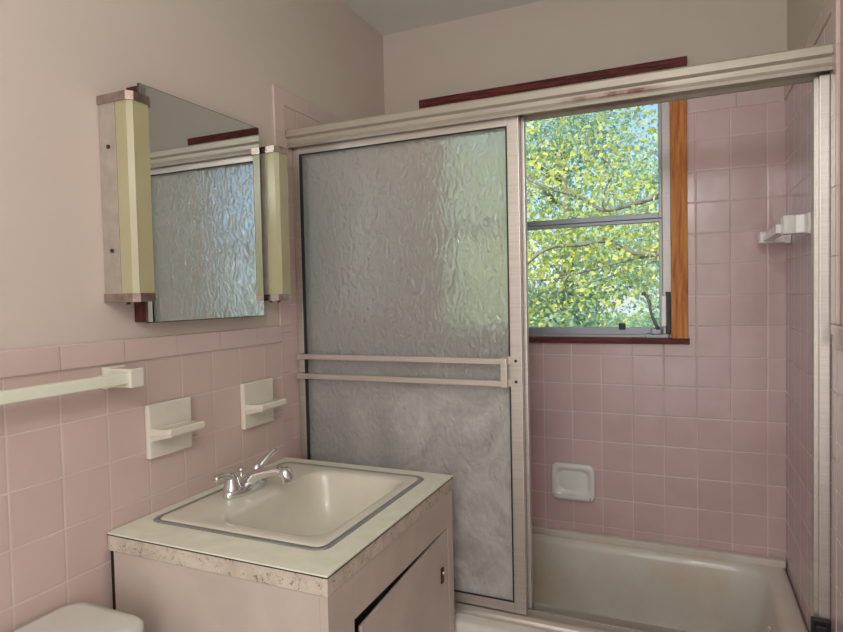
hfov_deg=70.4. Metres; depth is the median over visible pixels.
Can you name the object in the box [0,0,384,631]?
wall
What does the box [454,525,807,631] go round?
bathtub
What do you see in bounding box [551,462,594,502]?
soap dish
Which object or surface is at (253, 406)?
shelf
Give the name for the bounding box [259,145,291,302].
wall light
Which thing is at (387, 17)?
ceiling
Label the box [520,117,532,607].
shower door
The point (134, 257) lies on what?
diffuser
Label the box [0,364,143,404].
towel bar
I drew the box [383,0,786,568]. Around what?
wall
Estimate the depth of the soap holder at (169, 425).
1.46 m
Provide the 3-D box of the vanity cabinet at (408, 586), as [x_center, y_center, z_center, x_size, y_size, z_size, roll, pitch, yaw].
[-0.294,0.886,1.522,0.578,0.758,0.644,0,2,24]
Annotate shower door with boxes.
[293,115,527,614]
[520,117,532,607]
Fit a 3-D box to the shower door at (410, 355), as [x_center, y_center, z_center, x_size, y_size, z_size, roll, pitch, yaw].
[-0.063,0.150,1.825,0.751,1.412,0.054,0,2,24]
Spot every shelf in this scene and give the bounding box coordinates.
[151,420,204,441]
[245,398,286,414]
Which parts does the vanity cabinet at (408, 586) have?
panel, panel, frame, panel, door, latch plate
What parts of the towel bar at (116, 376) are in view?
post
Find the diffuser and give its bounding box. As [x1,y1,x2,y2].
[115,99,154,293]
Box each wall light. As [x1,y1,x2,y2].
[96,90,156,304]
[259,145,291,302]
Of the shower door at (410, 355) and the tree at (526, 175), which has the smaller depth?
the shower door at (410, 355)
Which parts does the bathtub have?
overflow plate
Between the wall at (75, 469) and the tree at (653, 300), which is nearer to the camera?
the wall at (75, 469)
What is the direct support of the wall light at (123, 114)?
attached to the wall at (75, 469)
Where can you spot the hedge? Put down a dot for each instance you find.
(614, 317)
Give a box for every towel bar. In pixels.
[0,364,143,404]
[758,212,810,243]
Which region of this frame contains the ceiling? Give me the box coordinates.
[341,0,543,35]
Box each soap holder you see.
[145,396,204,459]
[240,377,286,429]
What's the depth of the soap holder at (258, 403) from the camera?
1.76 m
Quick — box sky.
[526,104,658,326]
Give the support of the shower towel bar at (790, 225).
attached to the wall at (809, 22)
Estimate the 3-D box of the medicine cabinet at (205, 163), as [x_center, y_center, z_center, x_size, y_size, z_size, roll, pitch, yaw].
[-0.576,-0.267,1.578,0.046,0.552,0.421,0,2,24]
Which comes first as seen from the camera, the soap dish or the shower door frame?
the shower door frame
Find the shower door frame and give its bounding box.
[285,43,832,631]
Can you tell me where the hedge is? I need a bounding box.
[529,304,659,326]
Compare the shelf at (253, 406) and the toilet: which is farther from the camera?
the shelf at (253, 406)
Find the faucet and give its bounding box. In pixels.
[211,447,293,499]
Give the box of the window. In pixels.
[419,56,689,344]
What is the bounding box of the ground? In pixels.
[529,316,659,326]
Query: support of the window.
in the wall at (684, 444)
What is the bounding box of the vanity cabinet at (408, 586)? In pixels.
[111,491,454,631]
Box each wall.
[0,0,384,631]
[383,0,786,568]
[784,0,842,631]
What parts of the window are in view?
head casing, sash, sash, frame, sill, latch lever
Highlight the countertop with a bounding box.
[107,457,452,596]
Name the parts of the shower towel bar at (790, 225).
post, post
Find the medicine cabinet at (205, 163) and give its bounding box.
[126,83,263,322]
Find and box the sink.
[153,462,423,550]
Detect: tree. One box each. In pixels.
[526,104,659,326]
[526,175,549,286]
[574,104,658,326]
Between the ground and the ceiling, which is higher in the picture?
the ceiling
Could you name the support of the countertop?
on the vanity cabinet at (408, 586)
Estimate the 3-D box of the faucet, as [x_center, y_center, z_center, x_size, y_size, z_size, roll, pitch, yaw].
[-0.451,0.417,1.558,0.196,0.094,0.167,-2,2,-31]
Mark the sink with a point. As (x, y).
(322, 505)
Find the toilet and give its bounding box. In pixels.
[11,602,143,631]
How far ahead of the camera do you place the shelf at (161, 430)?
1.45 m
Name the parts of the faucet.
lever handle, drain lift rod, plate, lever handle, spout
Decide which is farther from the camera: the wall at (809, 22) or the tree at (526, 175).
the tree at (526, 175)
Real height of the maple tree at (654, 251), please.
4.991 m

